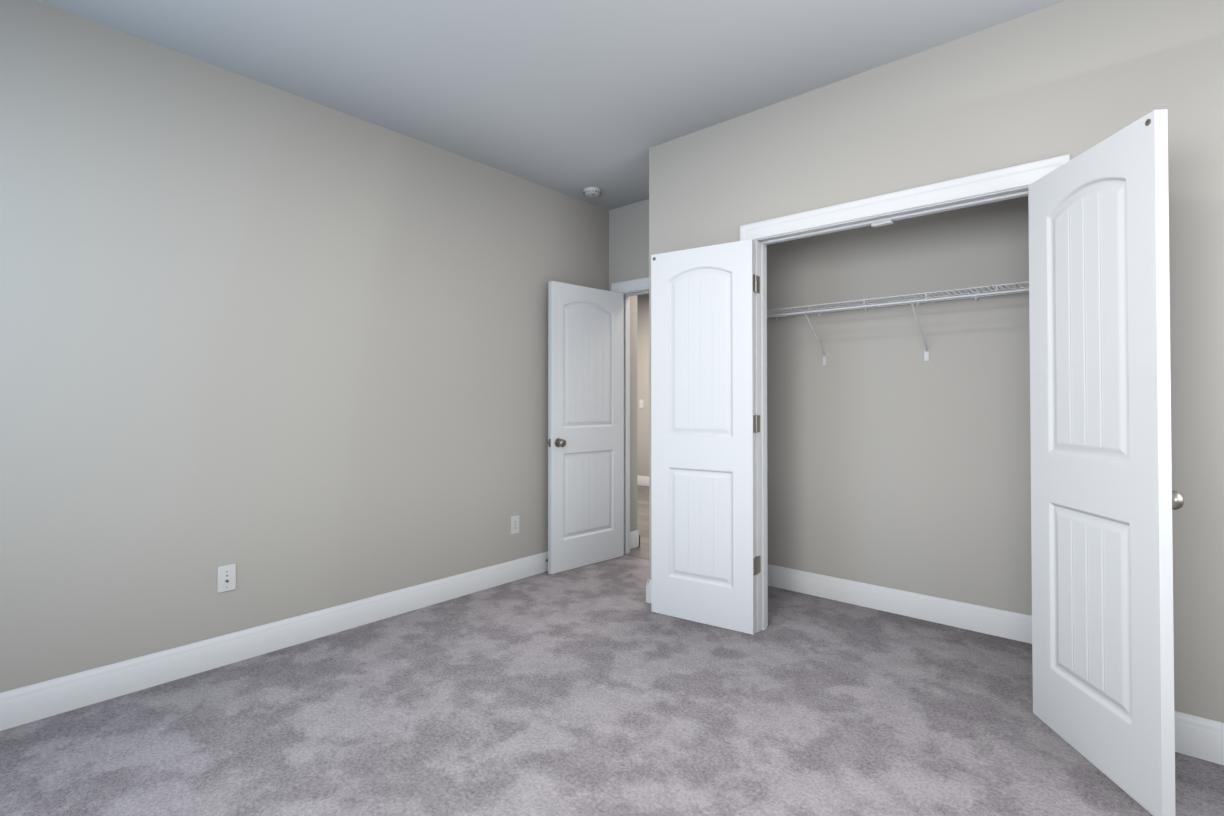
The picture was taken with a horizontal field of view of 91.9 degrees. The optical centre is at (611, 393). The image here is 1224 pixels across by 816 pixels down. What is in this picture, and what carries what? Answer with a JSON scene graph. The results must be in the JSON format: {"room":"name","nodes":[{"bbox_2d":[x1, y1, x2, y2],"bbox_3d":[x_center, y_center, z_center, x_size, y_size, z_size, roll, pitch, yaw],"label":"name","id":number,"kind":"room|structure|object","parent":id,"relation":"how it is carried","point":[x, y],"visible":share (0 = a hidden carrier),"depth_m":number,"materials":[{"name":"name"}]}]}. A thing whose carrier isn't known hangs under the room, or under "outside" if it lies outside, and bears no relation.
{"room":"empty bedroom","nodes":[
{"label":"empty bedroom","id":0,"kind":"room"},
{"bbox_2d":[0,0,608,692],"bbox_3d":[-1.465,-0.125,3.175,0.115,2.740,4.479,-1,-1,41],"label":"wall","id":1,"kind":"structure","parent":0,"point":[284,352],"depth_m":2.76,"materials":[{"name":"grey paint"}]},
{"bbox_2d":[217,564,235,592],"bbox_3d":[-1.767,0.847,2.718,0.016,0.120,0.074,-1,-1,41],"label":"outlet plate","id":2,"kind":"object","parent":1,"relation":"attached to","point":[226,577],"visible":1,"depth_m":2.72,"materials":[{"name":"white plastic"}]},
{"bbox_2d":[0,551,547,730],"bbox_3d":[-1.452,1.176,3.072,0.020,0.135,4.364,-1,-1,41],"label":"baseboard","id":3,"kind":"structure","parent":1,"relation":"attached to","point":[34,702],"depth_m":2.72,"materials":[{"name":"white paint"}]},
{"bbox_2d":[511,515,518,533],"bbox_3d":[-0.654,0.883,3.998,0.008,0.120,0.074,-1,-1,41],"label":"duplex electrical outlet","id":4,"kind":"object","parent":1,"relation":"attached to","point":[514,524],"visible":1,"depth_m":3.99,"materials":[{"name":"white plastic"}]},
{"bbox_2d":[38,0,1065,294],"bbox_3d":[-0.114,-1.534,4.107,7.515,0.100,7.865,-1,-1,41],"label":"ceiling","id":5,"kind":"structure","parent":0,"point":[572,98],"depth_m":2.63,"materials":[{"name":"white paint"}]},
{"bbox_2d":[583,187,600,196],"bbox_3d":[-0.144,-1.462,4.304,0.132,0.039,0.132,-1,-1,41],"label":"smoke detector","id":6,"kind":"object","parent":5,"relation":"attached to","point":[591,191],"visible":1,"depth_m":4.26,"materials":[{"name":"white plastic"}]},
{"bbox_2d":[0,555,1223,815],"bbox_3d":[0.068,1.258,1.786,4.230,0.060,4.660,-1,-1,41],"label":"floor carpet","id":7,"kind":"object","parent":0,"point":[598,689],"visible":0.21,"depth_m":2.19,"materials":[{"name":"grey carpet"}]},
{"bbox_2d":[609,199,648,290],"bbox_3d":[0.373,-0.109,4.467,0.954,2.740,0.115,-1,-1,41],"label":"wall","id":8,"kind":"structure","parent":0,"point":[629,242],"depth_m":4.61,"materials":[{"name":"grey paint"}]},
{"bbox_2d":[547,281,623,573],"bbox_3d":[-0.178,0.234,4.377,0.730,2.042,0.171,1,-1,-44],"label":"entry door","id":9,"kind":"structure","parent":8,"relation":"in","point":[585,441],"depth_m":4.34,"materials":[{"name":"white paint"}]},
{"bbox_2d":[624,485,648,559],"bbox_3d":[1.174,1.310,5.939,7.000,0.058,3.360,-1,-1,41],"label":"floor","id":10,"kind":"structure","parent":0,"point":[641,551],"depth_m":5.85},
{"bbox_2d":[630,294,648,484],"bbox_3d":[2.110,-0.077,7.114,7.115,2.740,0.115,-1,-1,41],"label":"wall","id":11,"kind":"structure","parent":0,"point":[639,381],"depth_m":8.45,"materials":[{"name":"grey paint"}]},
{"bbox_2d":[639,400,643,407],"bbox_3d":[0.423,0.139,8.501,0.075,0.120,0.012,-1,-1,41],"label":"light switch","id":12,"kind":"object","parent":11,"relation":"attached to","point":[641,403],"visible":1,"depth_m":8.50,"materials":[{"name":"white plastic"}]},
{"bbox_2d":[637,475,648,485],"bbox_3d":[2.111,1.224,7.012,7.000,0.135,0.015,-1,-1,41],"label":"baseboard","id":13,"kind":"structure","parent":11,"relation":"attached to","point":[641,480],"depth_m":8.46,"materials":[{"name":"white paint"}]},
{"bbox_2d":[767,196,1031,615],"bbox_3d":[1.772,-0.123,3.332,2.646,2.740,0.115,-1,-1,41],"label":"wall","id":14,"kind":"structure","parent":0,"point":[895,460],"depth_m":3.34,"materials":[{"name":"grey paint"}]},
{"bbox_2d":[767,281,1028,364],"bbox_3d":[1.466,-0.356,3.314,1.981,0.345,0.318,-1,-1,41],"label":"wire closet shelf","id":15,"kind":"object","parent":14,"relation":"attached to","point":[987,293],"visible":0.62,"depth_m":3.20,"materials":[{"name":"white metal"}]},
{"bbox_2d":[768,564,1031,643],"bbox_3d":[1.566,1.181,3.410,1.981,0.135,0.015,-1,-1,41],"label":"baseboard","id":16,"kind":"structure","parent":14,"relation":"attached to","point":[987,620],"depth_m":3.32,"materials":[{"name":"white paint"}]},
{"bbox_2d":[649,0,1223,722],"bbox_3d":[1.453,-0.132,2.575,3.161,2.740,0.115,-1,-1,41],"label":"wall","id":17,"kind":"structure","parent":0,"point":[1073,78],"depth_m":2.28,"materials":[{"name":"grey paint"}]},
{"bbox_2d":[646,580,647,602],"bbox_3d":[0.450,1.186,3.824,0.015,0.135,0.729,-1,-1,41],"label":"baseboard","id":18,"kind":"structure","parent":17,"relation":"attached to","point":[647,580],"depth_m":3.55,"materials":[{"name":"white paint"}]},
{"bbox_2d":[648,579,650,602],"bbox_3d":[0.463,1.180,3.339,0.592,0.135,0.015,-1,-1,41],"label":"baseboard","id":19,"kind":"structure","parent":17,"relation":"attached to","point":[649,581],"depth_m":3.54,"materials":[{"name":"white paint"}]},
{"bbox_2d":[651,239,757,634],"bbox_3d":[0.507,0.220,3.263,0.612,2.042,0.106,0,-1,34],"label":"closet door","id":20,"kind":"structure","parent":17,"relation":"in","point":[704,564],"depth_m":3.21,"materials":[{"name":"white paint"}]},
{"bbox_2d":[740,154,1069,632],"bbox_3d":[1.211,0.167,2.694,1.400,2.145,0.018,-1,-1,41],"label":"trim","id":21,"kind":"structure","parent":17,"relation":"attached to","point":[1009,178],"depth_m":2.64,"materials":[{"name":"white paint"}]},
{"bbox_2d":[1028,109,1183,815],"bbox_3d":[1.644,0.205,1.995,0.106,2.042,0.612,0,-1,6],"label":"closet door","id":22,"kind":"structure","parent":17,"relation":"in","point":[1106,499],"depth_m":1.90,"materials":[{"name":"white paint"}]},
{"bbox_2d":[1174,711,1223,764],"bbox_3d":[2.119,1.162,1.891,1.008,0.135,0.015,-1,-1,41],"label":"baseboard","id":23,"kind":"structure","parent":17,"relation":"attached to","point":[1198,737],"depth_m":2.00,"materials":[{"name":"white paint"}]}
]}

